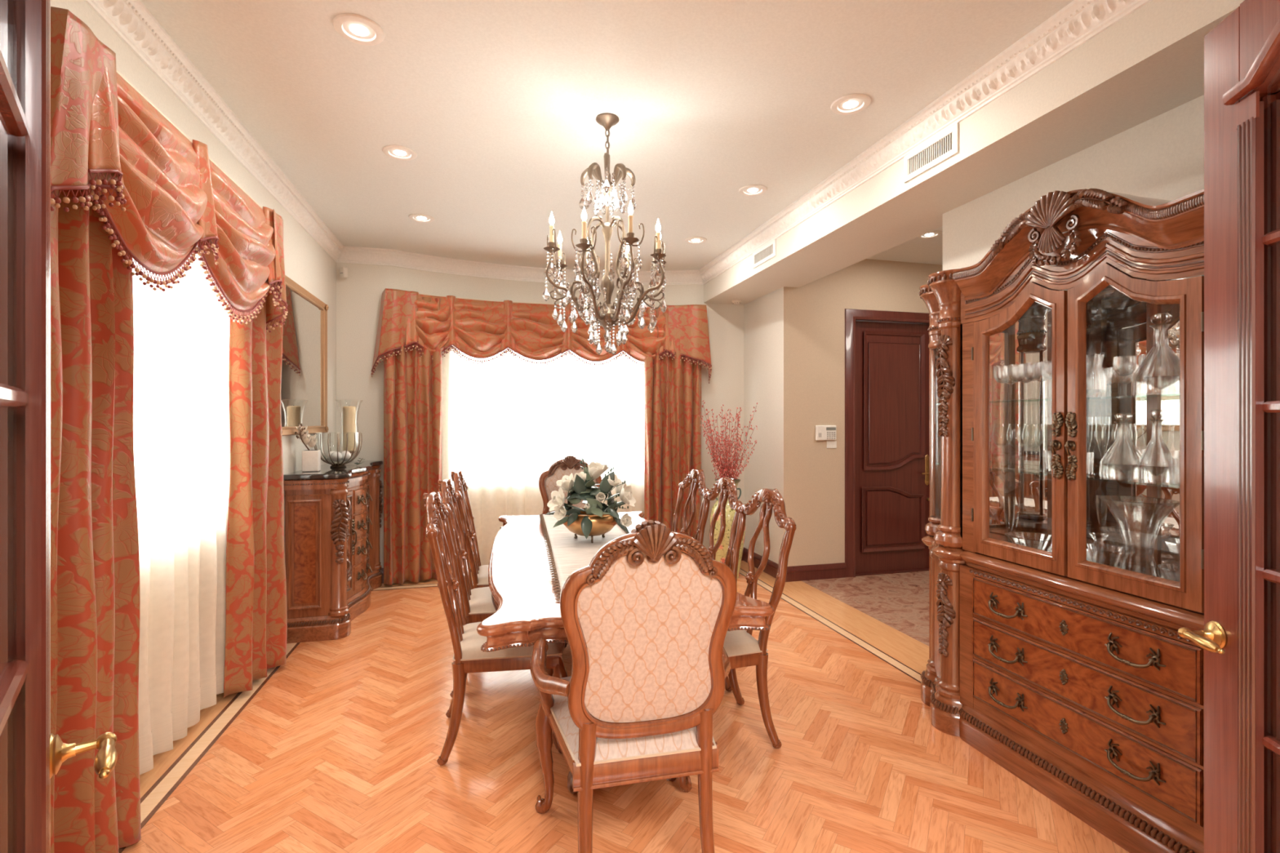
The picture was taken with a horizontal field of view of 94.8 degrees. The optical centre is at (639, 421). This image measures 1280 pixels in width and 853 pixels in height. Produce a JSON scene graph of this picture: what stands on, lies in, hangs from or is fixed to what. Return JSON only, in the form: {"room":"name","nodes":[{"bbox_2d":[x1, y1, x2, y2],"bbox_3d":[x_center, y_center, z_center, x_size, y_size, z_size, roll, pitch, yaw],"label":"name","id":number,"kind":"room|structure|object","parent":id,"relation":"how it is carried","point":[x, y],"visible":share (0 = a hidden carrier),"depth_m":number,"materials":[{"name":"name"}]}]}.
{"room":"dining room","nodes":[
{"label":"dining room","id":0,"kind":"room"},
{"bbox_2d":[50,0,336,547],"bbox_3d":[-2.257,-0.038,2.844,0.300,3.036,5.970,0,0,-14],"label":"wall","id":1,"kind":"structure","parent":0,"point":[306,263],"depth_m":3.75,"materials":[{"name":"paint"}]},
{"bbox_2d":[50,6,288,332],"bbox_3d":[-1.869,-0.806,2.479,0.276,0.686,1.981,0,0,-14],"label":"swag valance","id":2,"kind":"object","parent":1,"relation":"attached to","point":[160,191],"visible":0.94,"depth_m":2.00,"materials":[{"name":"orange fabric"}]},
{"bbox_2d":[50,189,141,852],"bbox_3d":[-1.764,0.185,1.873,0.133,2.570,0.483,0,0,-14],"label":"curtain","id":3,"kind":"object","parent":2,"relation":"hanging from","point":[95,588],"visible":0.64,"depth_m":1.82,"materials":[{"name":"orange fabric"}]},
{"bbox_2d":[223,296,287,697],"bbox_3d":[-2.151,0.182,3.350,0.107,2.565,0.504,0,0,-3],"label":"curtain","id":4,"kind":"object","parent":2,"relation":"hanging from","point":[256,620],"visible":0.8,"depth_m":3.29,"materials":[{"name":"orange fabric"}]},
{"bbox_2d":[132,245,230,774],"bbox_3d":[-2.090,0.215,2.598,0.092,2.470,1.790,0,0,-14],"label":"sheer curtain","id":5,"kind":"object","parent":1,"relation":"hanging from","point":[181,437],"visible":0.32,"depth_m":2.69,"materials":[{"name":"white fabric"}]},
{"bbox_2d":[84,0,343,262],"bbox_3d":[-2.012,-1.491,2.659,0.082,0.130,5.490,0,0,-14],"label":"trim","id":6,"kind":"structure","parent":1,"relation":"attached to","point":[131,20],"depth_m":2.73,"materials":[{"name":"white paint"}]},
{"bbox_2d":[280,275,328,435],"bbox_3d":[-2.451,-0.435,4.306,0.050,1.062,1.172,0,0,-14],"label":"wall mirror","id":7,"kind":"object","parent":1,"relation":"attached to","point":[304,386],"visible":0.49,"depth_m":4.34,"materials":[{"name":"brown wood"}]},
{"bbox_2d":[336,262,743,568],"bbox_3d":[-0.891,-0.038,6.033,4.530,3.036,0.530,0,0,-14],"label":"wall","id":8,"kind":"structure","parent":0,"point":[358,295],"depth_m":5.64,"materials":[{"name":"paint"}]},
{"bbox_2d":[340,266,347,279],"bbox_3d":[-2.642,-1.325,5.253,0.056,0.100,0.046,0,0,26],"label":"sensor","id":9,"kind":"object","parent":8,"relation":"attached to","point":[344,270],"visible":1,"depth_m":5.23,"materials":[{"name":"beige plastic"}]},
{"bbox_2d":[336,245,703,285],"bbox_3d":[-1.059,-1.491,5.833,3.545,0.130,0.392,0,0,-14],"label":"trim","id":10,"kind":"structure","parent":8,"relation":"attached to","point":[351,255],"depth_m":5.75,"materials":[{"name":"white paint"}]},
{"bbox_2d":[371,288,711,383],"bbox_3d":[-0.863,-0.787,5.788,3.271,0.785,0.486,0,0,-14],"label":"swag valance","id":11,"kind":"object","parent":8,"relation":"attached to","point":[482,329],"visible":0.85,"depth_m":5.73,"materials":[{"name":"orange fabric"}]},
{"bbox_2d":[383,297,442,585],"bbox_3d":[-2.057,0.165,5.364,0.509,2.610,0.099,0,0,-32],"label":"curtain","id":12,"kind":"object","parent":11,"relation":"hanging from","point":[413,384],"visible":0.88,"depth_m":5.34,"materials":[{"name":"orange fabric"}]},
{"bbox_2d":[644,308,701,538],"bbox_3d":[0.338,0.165,5.989,0.588,2.610,0.106,0,0,-2],"label":"curtain","id":13,"kind":"object","parent":11,"relation":"hanging from","point":[672,388],"visible":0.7,"depth_m":5.98,"materials":[{"name":"orange fabric"}]},
{"bbox_2d":[441,345,644,565],"bbox_3d":[-0.823,0.215,5.919,2.359,2.470,0.235,0,0,-13],"label":"sheer curtain","id":14,"kind":"object","parent":8,"relation":"hanging from","point":[506,420],"visible":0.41,"depth_m":5.93,"materials":[{"name":"white fabric"}]},
{"bbox_2d":[379,554,742,583],"bbox_3d":[-0.846,1.411,5.918,3.960,0.138,0.334,0,0,-14],"label":"baseboard","id":15,"kind":"structure","parent":8,"relation":"attached to","point":[381,569],"depth_m":5.37,"materials":[{"name":"brown wood"}]},
{"bbox_2d":[140,0,1073,271],"bbox_3d":[1.564,-1.606,2.053,7.450,0.100,9.600,0,0,-14],"label":"ceiling","id":16,"kind":"structure","parent":0,"point":[498,103],"depth_m":2.84,"materials":[{"name":"paint"}]},
{"bbox_2d":[332,13,385,45],"bbox_3d":[-1.115,-1.550,2.338,0.188,0.009,0.188,0,0,-14],"label":"recessed light","id":17,"kind":"object","parent":16,"relation":"in","point":[356,28],"visible":1,"depth_m":2.33,"materials":[{"name":"white metal"}]},
{"bbox_2d":[382,145,417,160],"bbox_3d":[-1.390,-1.550,3.409,0.188,0.009,0.188,0,0,-14],"label":"recessed light","id":18,"kind":"object","parent":16,"relation":"in","point":[396,152],"visible":1,"depth_m":3.40,"materials":[{"name":"white metal"}]},
{"bbox_2d":[408,213,434,222],"bbox_3d":[-1.670,-1.550,4.502,0.188,0.009,0.188,0,0,-14],"label":"recessed light","id":19,"kind":"object","parent":16,"relation":"in","point":[423,218],"visible":1,"depth_m":4.49,"materials":[{"name":"white ceramic"}]},
{"bbox_2d":[542,112,666,355],"bbox_3d":[-0.168,-0.949,3.029,0.612,1.214,0.613,0,0,3],"label":"chandelier","id":20,"kind":"object","parent":16,"relation":"hanging from","point":[608,316],"visible":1,"depth_m":2.96,"materials":[{"name":"brown metal"}]},
{"bbox_2d":[684,236,706,244],"bbox_3d":[0.478,-1.550,5.053,0.188,0.009,0.188,0,0,-14],"label":"recessed light","id":21,"kind":"object","parent":16,"relation":"in","point":[693,240],"visible":1,"depth_m":5.04,"materials":[{"name":"white ceramic"}]},
{"bbox_2d":[738,184,767,195],"bbox_3d":[0.759,-1.550,3.960,0.188,0.009,0.188,0,0,-14],"label":"recessed light","id":22,"kind":"object","parent":16,"relation":"in","point":[751,189],"visible":1,"depth_m":3.95,"materials":[{"name":"white metal"}]},
{"bbox_2d":[830,93,871,115],"bbox_3d":[1.033,-1.550,2.889,0.188,0.009,0.188,0,0,-14],"label":"recessed light","id":23,"kind":"object","parent":16,"relation":"in","point":[851,104],"visible":1,"depth_m":2.88,"materials":[{"name":"white metal"}]},
{"bbox_2d":[917,231,942,238],"bbox_3d":[2.409,-1.550,4.901,0.188,0.009,0.188,0,0,-14],"label":"recessed light","id":24,"kind":"object","parent":16,"relation":"in","point":[930,234],"visible":0.91,"depth_m":4.90,"materials":[{"name":"white ceramic"}]},
{"bbox_2d":[118,560,1128,852],"bbox_3d":[1.565,1.504,1.950,7.200,0.052,9.400,0,0,-14],"label":"floor","id":25,"kind":"structure","parent":0,"point":[338,749],"depth_m":2.53,"materials":[{"name":"brown wood"}]},
{"bbox_2d":[283,460,382,643],"bbox_3d":[-2.346,0.918,4.648,0.414,1.124,1.440,0,0,-14],"label":"sideboard","id":26,"kind":"object","parent":25,"relation":"on","point":[332,515],"visible":1,"depth_m":4.01,"materials":[{"name":"brown wood"}]},
{"bbox_2d":[302,449,320,471],"bbox_3d":[-2.339,0.281,4.191,0.104,0.148,0.104,0,0,-20],"label":"vase","id":27,"kind":"object","parent":26,"relation":"on","point":[311,460],"visible":1,"depth_m":4.14,"materials":[{"name":"white ceramic"}]},
{"bbox_2d":[294,422,316,450],"bbox_3d":[-2.333,0.120,4.107,0.091,0.220,0.214,0,0,5],"label":"branch","id":28,"kind":"object","parent":27,"relation":"in","point":[307,439],"visible":1,"depth_m":4.11,"materials":[{"name":"white plant"}]},
{"bbox_2d":[313,431,362,467],"bbox_3d":[-2.333,0.221,4.553,0.330,0.270,0.330,0,0,31],"label":"wire bowl","id":29,"kind":"object","parent":26,"relation":"on","point":[334,464],"visible":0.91,"depth_m":4.51,"materials":[{"name":"grey metal"}]},
{"bbox_2d":[327,450,333,461],"bbox_3d":[-2.384,0.271,4.568,0.080,0.080,0.080,0,0,-14],"label":"decorative ball","id":30,"kind":"object","parent":29,"relation":"in","point":[332,451],"visible":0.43,"depth_m":4.54,"materials":[{"name":"white glass"}]},
{"bbox_2d":[330,451,342,462],"bbox_3d":[-2.320,0.271,4.501,0.080,0.080,0.080,0,0,-14],"label":"decorative ball","id":31,"kind":"object","parent":29,"relation":"in","point":[334,455],"visible":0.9,"depth_m":4.47,"materials":[{"name":"white glass"}]},
{"bbox_2d":[341,450,351,461],"bbox_3d":[-2.301,0.271,4.599,0.080,0.080,0.080,0,0,-14],"label":"decorative ball","id":32,"kind":"object","parent":29,"relation":"in","point":[348,455],"visible":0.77,"depth_m":4.58,"materials":[{"name":"white glass"}]},
{"bbox_2d":[336,400,364,464],"bbox_3d":[-2.393,0.088,4.848,0.216,0.526,0.216,0,0,-14],"label":"hurricane vase","id":33,"kind":"object","parent":26,"relation":"on","point":[348,412],"visible":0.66,"depth_m":4.81,"materials":[{"name":"clear glass"}]},
{"bbox_2d":[342,406,355,451],"bbox_3d":[-2.393,0.060,4.848,0.096,0.366,0.096,0,0,-14],"label":"pillar candle","id":34,"kind":"object","parent":33,"relation":"on","point":[348,412],"depth_m":4.81,"materials":[{"name":"beige wax"}]},
{"bbox_2d":[354,457,364,465],"bbox_3d":[-2.273,0.327,4.781,0.068,0.048,0.192,0,0,-14],"label":"sprig","id":35,"kind":"object","parent":26,"relation":"on","point":[356,463],"visible":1,"depth_m":4.79,"materials":[{"name":"green plant"}]},
{"bbox_2d":[438,479,496,697],"bbox_3d":[-0.827,0.905,3.410,0.663,1.152,0.599,0,0,-13],"label":"dining chair","id":36,"kind":"object","parent":25,"relation":"on","point":[477,602],"visible":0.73,"depth_m":3.27,"materials":[{"name":"brown wood"}]},
{"bbox_2d":[451,471,488,588],"bbox_3d":[-0.931,0.905,3.957,0.663,1.152,0.599,0,0,-12],"label":"dining chair","id":37,"kind":"object","parent":25,"relation":"on","point":[479,573],"visible":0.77,"depth_m":3.83,"materials":[{"name":"brown wood"}]},
{"bbox_2d":[422,492,567,765],"bbox_3d":[-0.685,0.905,2.796,0.663,1.152,0.599,0,0,-13],"label":"dining chair","id":38,"kind":"object","parent":25,"relation":"on","point":[468,657],"visible":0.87,"depth_m":2.58,"materials":[{"name":"brown wood"}]},
{"bbox_2d":[538,455,601,514],"bbox_3d":[-0.537,0.889,4.758,0.680,1.190,0.673,0,0,-12],"label":"armchair","id":39,"kind":"object","parent":25,"relation":"on","point":[548,479],"visible":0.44,"depth_m":4.98,"materials":[{"name":"beige fabric"}]},
{"bbox_2d":[544,465,595,512],"bbox_3d":[-0.586,0.637,4.994,0.440,0.526,0.074,0,0,-12],"label":"cushion","id":40,"kind":"object","parent":39,"relation":"on","point":[555,473],"depth_m":4.98,"materials":[{"name":"fabric"}]},
{"bbox_2d":[476,511,773,794],"bbox_3d":[-0.273,1.100,3.368,1.128,0.770,2.528,0,0,-12],"label":"dining table","id":41,"kind":"object","parent":25,"relation":"on","point":[520,581],"visible":0.31,"depth_m":2.40,"materials":[{"name":"brown wood"}]},
{"bbox_2d":[538,514,630,601],"bbox_3d":[-0.283,0.711,3.458,0.567,0.015,2.225,0,0,-12],"label":"table runner","id":42,"kind":"object","parent":41,"relation":"on","point":[568,554],"visible":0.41,"depth_m":3.32,"materials":[{"name":"fabric"}]},
{"bbox_2d":[563,507,616,542],"bbox_3d":[-0.297,0.627,3.537,0.345,0.172,0.345,0,0,-12],"label":"footed bowl","id":43,"kind":"object","parent":42,"relation":"on","point":[604,524],"visible":0.66,"depth_m":3.41,"materials":[{"name":"gold metal"}]},
{"bbox_2d":[544,457,635,539],"bbox_3d":[-0.289,0.442,3.550,0.532,0.442,0.496,0,0,3],"label":"arrangement","id":44,"kind":"object","parent":43,"relation":"in","point":[582,486],"visible":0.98,"depth_m":3.44,"materials":[{"name":"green plant"}]},
{"bbox_2d":[529,520,737,852],"bbox_3d":[-0.028,0.889,2.009,0.680,1.190,0.673,0,0,-13],"label":"armchair","id":45,"kind":"object","parent":25,"relation":"on","point":[646,623],"visible":1,"depth_m":1.75,"materials":[{"name":"beige fabric"}]},
{"bbox_2d":[671,468,709,539],"bbox_3d":[0.118,0.905,3.986,0.663,1.152,0.599,0,0,-13],"label":"dining chair","id":46,"kind":"object","parent":25,"relation":"on","point":[696,477],"visible":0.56,"depth_m":4.04,"materials":[{"name":"brown wood"}]},
{"bbox_2d":[696,477,742,691],"bbox_3d":[0.226,0.905,3.387,0.663,1.152,0.599,0,0,-12],"label":"dining chair","id":47,"kind":"object","parent":25,"relation":"on","point":[726,487],"visible":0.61,"depth_m":3.39,"materials":[{"name":"brown wood"}]},
{"bbox_2d":[709,478,746,578],"bbox_3d":[0.835,1.018,5.603,0.340,0.924,0.340,0,0,-14],"label":"floor vase","id":48,"kind":"object","parent":25,"relation":"on","point":[721,554],"visible":0.32,"depth_m":5.48,"materials":[{"name":"paint"}]},
{"bbox_2d":[698,400,757,480],"bbox_3d":[0.810,0.241,5.621,0.549,0.878,0.525,0,0,-14],"label":"branches","id":49,"kind":"object","parent":48,"relation":"in","point":[727,471],"visible":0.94,"depth_m":5.55,"materials":[{"name":"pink plant"}]},
{"bbox_2d":[723,488,795,748],"bbox_3d":[0.358,0.905,2.808,0.663,1.152,0.599,0,0,-13],"label":"dining chair","id":50,"kind":"object","parent":25,"relation":"on","point":[742,649],"visible":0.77,"depth_m":2.68,"materials":[{"name":"brown wood"}]},
{"bbox_2d":[918,188,1204,852],"bbox_3d":[1.823,0.303,2.315,0.566,2.354,1.865,0,0,-14],"label":"china cabinet","id":51,"kind":"object","parent":25,"relation":"on","point":[1076,676],"visible":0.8,"depth_m":2.31,"materials":[{"name":"brown wood"}]},
{"bbox_2d":[993,365,1009,400],"bbox_3d":[1.667,-0.172,2.709,0.074,0.160,0.074,0,0,11],"label":"goblet","id":52,"kind":"object","parent":51,"relation":"on","point":[1000,372],"visible":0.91,"depth_m":2.69,"materials":[{"name":"clear glass"}]},
{"bbox_2d":[993,365,1009,383],"bbox_3d":[1.667,-0.213,2.709,0.074,0.078,0.074,0,0,12],"label":"bowl","id":53,"kind":"object","parent":52,"relation":"on","point":[1000,372],"depth_m":2.69,"materials":[{"name":"clear glass"}]},
{"bbox_2d":[991,426,1012,468],"bbox_3d":[1.674,0.115,2.721,0.080,0.205,0.080,0,0,32],"label":"wine glass","id":54,"kind":"object","parent":51,"relation":"on","point":[993,426],"visible":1,"depth_m":2.73,"materials":[{"name":"clear glass"}]},
{"bbox_2d":[1005,378,1016,391],"bbox_3d":[1.744,-0.172,2.770,0.074,0.160,0.074,0,0,3],"label":"goblet","id":55,"kind":"object","parent":51,"relation":"on","point":[1010,381],"visible":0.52,"depth_m":2.75,"materials":[{"name":"clear glass"}]},
{"bbox_2d":[1005,378,1016,384],"bbox_3d":[1.744,-0.213,2.770,0.074,0.078,0.074,0,0,3],"label":"bowl","id":56,"kind":"object","parent":55,"relation":"on","point":[1010,381],"depth_m":2.75,"materials":[{"name":"clear glass"}]},
{"bbox_2d":[1008,364,1025,399],"bbox_3d":[1.687,-0.172,2.631,0.074,0.160,0.074,0,0,23],"label":"goblet","id":57,"kind":"object","parent":51,"relation":"on","point":[1015,371],"visible":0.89,"depth_m":2.61,"materials":[{"name":"clear glass"}]},
{"bbox_2d":[1008,364,1025,382],"bbox_3d":[1.687,-0.213,2.631,0.074,0.078,0.074,0,0,23],"label":"bowl","id":58,"kind":"object","parent":57,"relation":"on","point":[1015,371],"depth_m":2.61,"materials":[{"name":"clear glass"}]},
{"bbox_2d":[1006,424,1027,470],"bbox_3d":[1.694,0.115,2.643,0.080,0.205,0.080,0,0,-1],"label":"wine glass","id":59,"kind":"object","parent":51,"relation":"on","point":[1009,424],"visible":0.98,"depth_m":2.64,"materials":[{"name":"clear glass"}]},
{"bbox_2d":[1020,377,1031,382],"bbox_3d":[1.764,-0.172,2.692,0.074,0.160,0.074,0,0,24],"label":"goblet","id":60,"kind":"object","parent":51,"relation":"on","point":[1025,380],"visible":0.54,"depth_m":2.67,"materials":[{"name":"clear glass"}]},
{"bbox_2d":[1017,423,1037,468],"bbox_3d":[1.788,0.115,2.719,0.080,0.205,0.080,0,0,-35],"label":"wine glass","id":61,"kind":"object","parent":51,"relation":"on","point":[1019,424],"visible":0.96,"depth_m":2.73,"materials":[{"name":"clear glass"}]},
{"bbox_2d":[1004,531,1051,551],"bbox_3d":[1.735,0.551,2.602,0.218,0.087,0.218,0,0,-14],"label":"crystal bowl","id":62,"kind":"object","parent":51,"relation":"in","point":[1041,541],"visible":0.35,"depth_m":2.60,"materials":[{"name":"white"}]},
{"bbox_2d":[1023,362,1041,399],"bbox_3d":[1.706,-0.172,2.554,0.074,0.160,0.074,0,0,-18],"label":"goblet","id":63,"kind":"object","parent":51,"relation":"on","point":[1032,372],"visible":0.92,"depth_m":2.53,"materials":[{"name":"clear glass"}]},
{"bbox_2d":[1023,362,1041,381],"bbox_3d":[1.706,-0.213,2.554,0.074,0.078,0.074,0,0,-18],"label":"bowl","id":64,"kind":"object","parent":63,"relation":"on","point":[1032,371],"depth_m":2.53,"materials":[{"name":"clear glass"}]},
{"bbox_2d":[1022,423,1044,471],"bbox_3d":[1.714,0.115,2.566,0.080,0.205,0.080,0,0,-29],"label":"wine glass","id":65,"kind":"object","parent":51,"relation":"on","point":[1025,424],"visible":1,"depth_m":2.56,"materials":[{"name":"clear glass"}]},
{"bbox_2d":[1036,375,1047,396],"bbox_3d":[1.784,-0.172,2.615,0.074,0.160,0.074,0,0,31],"label":"goblet","id":66,"kind":"object","parent":51,"relation":"on","point":[1042,379],"visible":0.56,"depth_m":2.60,"materials":[{"name":"clear glass"}]},
{"bbox_2d":[1036,375,1047,382],"bbox_3d":[1.784,-0.213,2.615,0.074,0.078,0.074,0,0,31],"label":"bowl","id":67,"kind":"object","parent":66,"relation":"on","point":[1042,379],"depth_m":2.60,"materials":[{"name":"clear glass"}]},
{"bbox_2d":[1040,360,1051,399],"bbox_3d":[1.726,-0.172,2.476,0.073,0.160,0.073,0,0,13],"label":"goblet","id":68,"kind":"object","parent":51,"relation":"on","point":[1045,366],"visible":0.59,"depth_m":2.46,"materials":[{"name":"clear glass"}]},
{"bbox_2d":[1040,360,1051,379],"bbox_3d":[1.726,-0.213,2.476,0.074,0.078,0.074,0,0,-26],"label":"bowl","id":69,"kind":"object","parent":68,"relation":"on","point":[1045,366],"depth_m":2.46,"materials":[{"name":"clear glass"}]},
{"bbox_2d":[1042,450,1051,471],"bbox_3d":[1.785,0.172,2.548,0.073,0.090,0.073,0,0,-3],"label":"tumbler","id":70,"kind":"object","parent":51,"relation":"on","point":[1046,460],"visible":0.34,"depth_m":2.54,"materials":[{"name":"clear glass"}]},
{"bbox_2d":[936,393,1179,405],"bbox_3d":[1.895,-0.088,2.333,0.345,0.008,1.760,0,0,-14],"label":"glass shelf","id":71,"kind":"object","parent":51,"relation":"attached to","point":[1158,399],"depth_m":2.46,"materials":[{"name":"clear glass"}]},
{"bbox_2d":[937,462,1179,488],"bbox_3d":[1.895,0.222,2.333,0.345,0.008,1.760,0,0,-14],"label":"glass shelf","id":72,"kind":"object","parent":51,"relation":"attached to","point":[1013,465],"depth_m":2.60,"materials":[{"name":"clear glass"}]},
{"bbox_2d":[989,277,1179,564],"bbox_3d":[2.079,-0.007,2.381,0.004,1.195,1.760,0,0,-14],"label":"mirror","id":73,"kind":"object","parent":51,"relation":"on","point":[1117,325],"depth_m":2.63,"materials":[{"name":"glass"}]},
{"bbox_2d":[1086,452,1093,475],"bbox_3d":[1.819,0.172,2.417,0.073,0.090,0.073,0,0,33],"label":"tumbler","id":74,"kind":"object","parent":51,"relation":"on","point":[1090,455],"visible":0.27,"depth_m":2.38,"materials":[{"name":"clear glass"}]},
{"bbox_2d":[1086,354,1106,397],"bbox_3d":[1.765,-0.175,2.305,0.099,0.166,0.099,0,0,-14],"label":"glass jug","id":75,"kind":"object","parent":51,"relation":"on","point":[1096,386],"visible":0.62,"depth_m":2.27,"materials":[{"name":"clear glass"}]},
{"bbox_2d":[1088,532,1108,564],"bbox_3d":[1.769,0.514,2.270,0.076,0.161,0.076,0,0,-14],"label":"candlestick","id":76,"kind":"object","parent":51,"relation":"on","point":[1098,545],"visible":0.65,"depth_m":2.26,"materials":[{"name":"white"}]},
{"bbox_2d":[1086,543,1123,568],"bbox_3d":[1.853,0.549,2.344,0.175,0.091,0.175,0,0,-14],"label":"crystal bowl","id":77,"kind":"object","parent":51,"relation":"in","point":[1113,554],"visible":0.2,"depth_m":2.29,"materials":[{"name":"white"}]},
{"bbox_2d":[1098,413,1142,479],"bbox_3d":[1.847,0.092,2.249,0.147,0.250,0.143,0,0,-14],"label":"decanter","id":78,"kind":"object","parent":51,"relation":"on","point":[1121,460],"visible":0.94,"depth_m":2.22,"materials":[{"name":"clear glass"}]},
{"bbox_2d":[1112,355,1136,395],"bbox_3d":[1.895,-0.172,2.303,0.074,0.160,0.074,0,0,-10],"label":"goblet","id":79,"kind":"object","parent":51,"relation":"on","point":[1123,366],"visible":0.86,"depth_m":2.28,"materials":[{"name":"clear glass"}]},
{"bbox_2d":[1112,355,1136,376],"bbox_3d":[1.895,-0.213,2.303,0.074,0.078,0.074,0,0,-10],"label":"bowl","id":80,"kind":"object","parent":79,"relation":"on","point":[1123,366],"depth_m":2.28,"materials":[{"name":"clear glass"}]},
{"bbox_2d":[1098,495,1179,577],"bbox_3d":[1.836,0.441,2.169,0.239,0.307,0.239,0,0,-14],"label":"crystal vase","id":81,"kind":"object","parent":51,"relation":"in","point":[1140,519],"visible":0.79,"depth_m":2.13,"materials":[{"name":"white"}]},
{"bbox_2d":[1137,354,1146,365],"bbox_3d":[1.934,-0.172,2.230,0.074,0.160,0.074,0,0,-38],"label":"goblet","id":82,"kind":"object","parent":51,"relation":"on","point":[1141,357],"visible":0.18,"depth_m":2.23,"materials":[{"name":"clear glass"}]},
{"bbox_2d":[1137,195,1172,204],"bbox_3d":[1.868,-0.736,2.327,0.370,0.231,1.000,0,0,-14],"label":"hood","id":83,"kind":"object","parent":51,"relation":"attached to","point":[1157,201],"depth_m":2.07,"materials":[{"name":"paint"}]},
{"bbox_2d":[1137,409,1173,483],"bbox_3d":[1.859,0.087,2.118,0.108,0.260,0.105,0,0,-14],"label":"decanter","id":84,"kind":"object","parent":51,"relation":"on","point":[1153,464],"visible":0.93,"depth_m":2.10,"materials":[{"name":"clear glass"}]},
{"bbox_2d":[1131,313,1179,395],"bbox_3d":[1.855,-0.237,2.096,0.162,0.290,0.158,0,0,-14],"label":"decanter","id":85,"kind":"object","parent":51,"relation":"on","point":[1158,373],"visible":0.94,"depth_m":2.07,"materials":[{"name":"clear glass"}]},
{"bbox_2d":[1157,563,1179,582],"bbox_3d":[1.845,0.544,1.975,0.164,0.100,0.164,0,0,-14],"label":"crystal bowl","id":86,"kind":"object","parent":51,"relation":"in","point":[1171,571],"visible":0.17,"depth_m":1.99,"materials":[{"name":"white"}]},
{"bbox_2d":[1168,457,1179,485],"bbox_3d":[1.855,0.172,2.014,0.073,0.090,0.073,0,0,-2],"label":"tumbler","id":87,"kind":"object","parent":51,"relation":"on","point":[1174,463],"visible":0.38,"depth_m":2.01,"materials":[{"name":"clear glass"}]},
{"bbox_2d":[783,258,942,566],"bbox_3d":[2.810,-0.038,5.912,3.120,3.036,0.201,0,0,-14],"label":"wall","id":88,"kind":"structure","parent":0,"point":[868,284],"depth_m":5.53,"materials":[{"name":"paint"}]},
{"bbox_2d":[815,425,835,440],"bbox_3d":[1.744,0.110,5.520,0.210,0.140,0.032,0,0,-14],"label":"alarm keypad","id":89,"kind":"object","parent":88,"relation":"attached to","point":[823,433],"visible":1,"depth_m":5.51,"materials":[{"name":"white plastic"}]},
{"bbox_2d":[826,440,836,448],"bbox_3d":[1.806,0.220,5.549,0.105,0.070,0.006,0,0,-14],"label":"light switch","id":90,"kind":"object","parent":88,"relation":"attached to","point":[830,444],"visible":1,"depth_m":5.55,"materials":[{"name":"white plastic"}]},
{"bbox_2d":[844,308,941,577],"bbox_3d":[2.469,0.205,5.808,1.129,2.549,0.234,0,0,-14],"label":"door","id":91,"kind":"structure","parent":88,"relation":"in","point":[886,353],"depth_m":5.75,"materials":[{"name":"brown wood"}]},
{"bbox_2d":[743,94,1204,564],"bbox_3d":[1.839,-0.038,3.739,0.160,3.036,5.670,0,0,-14],"label":"wall","id":92,"kind":"structure","parent":0,"point":[1162,157],"depth_m":3.18,"materials":[{"name":"paint"}]},
{"bbox_2d":[731,299,742,305],"bbox_3d":[0.997,-1.220,6.057,0.104,0.041,0.104,0,0,-14],"label":"smoke detector","id":93,"kind":"object","parent":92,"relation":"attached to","point":[736,302],"visible":1,"depth_m":6.03,"materials":[{"name":"beige plastic"}]},
{"bbox_2d":[752,239,776,268],"bbox_3d":[1.010,-1.360,4.801,0.010,0.130,0.400,0,0,-14],"label":"air vent","id":94,"kind":"object","parent":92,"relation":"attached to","point":[768,251],"visible":1,"depth_m":4.78,"materials":[{"name":"white metal"}]},
{"bbox_2d":[742,546,846,582],"bbox_3d":[1.518,1.411,5.915,0.666,0.138,0.894,0,0,-14],"label":"baseboard","id":95,"kind":"structure","parent":92,"relation":"attached to","point":[831,571],"depth_m":5.52,"materials":[{"name":"brown wood"}]},
{"bbox_2d":[903,122,959,182],"bbox_3d":[1.473,-1.355,2.993,0.010,0.140,0.373,0,0,-14],"label":"air vent","id":96,"kind":"object","parent":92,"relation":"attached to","point":[944,145],"visible":1,"depth_m":2.97,"materials":[{"name":"white metal"}]},
{"bbox_2d":[703,0,1244,304],"bbox_3d":[1.619,-1.398,3.682,0.615,0.316,5.670,0,0,-14],"label":"soffit","id":97,"kind":"object","parent":92,"relation":"attached to","point":[1148,64],"depth_m":2.62,"materials":[{"name":"paint"}]},
{"bbox_3d":[1.936,-0.038,0.744,7.380,3.036,0.180,0,0,-14],"label":"wall","id":98,"kind":"structure","parent":0,"visible":0},
{"bbox_2d":[0,0,117,852],"bbox_3d":[-0.661,0.274,0.584,0.202,2.388,0.800,0,0,-40],"label":"door","id":99,"kind":"structure","parent":98,"relation":"in","point":[30,755],"depth_m":0.78,"materials":[{"name":"brown wood"}]},
{"bbox_2d":[698,0,1151,284],"bbox_3d":[1.304,-1.491,3.509,0.082,0.130,5.490,0,0,-14],"label":"trim","id":100,"kind":"structure","parent":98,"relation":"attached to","point":[1079,21],"depth_m":2.77,"materials":[{"name":"white paint"}]},
{"bbox_2d":[1177,0,1279,852],"bbox_3d":[1.287,0.274,1.011,0.202,2.388,0.800,0,0,12],"label":"door","id":101,"kind":"structure","parent":98,"relation":"in","point":[1239,639],"depth_m":1.28,"materials":[{"name":"brown wood"}]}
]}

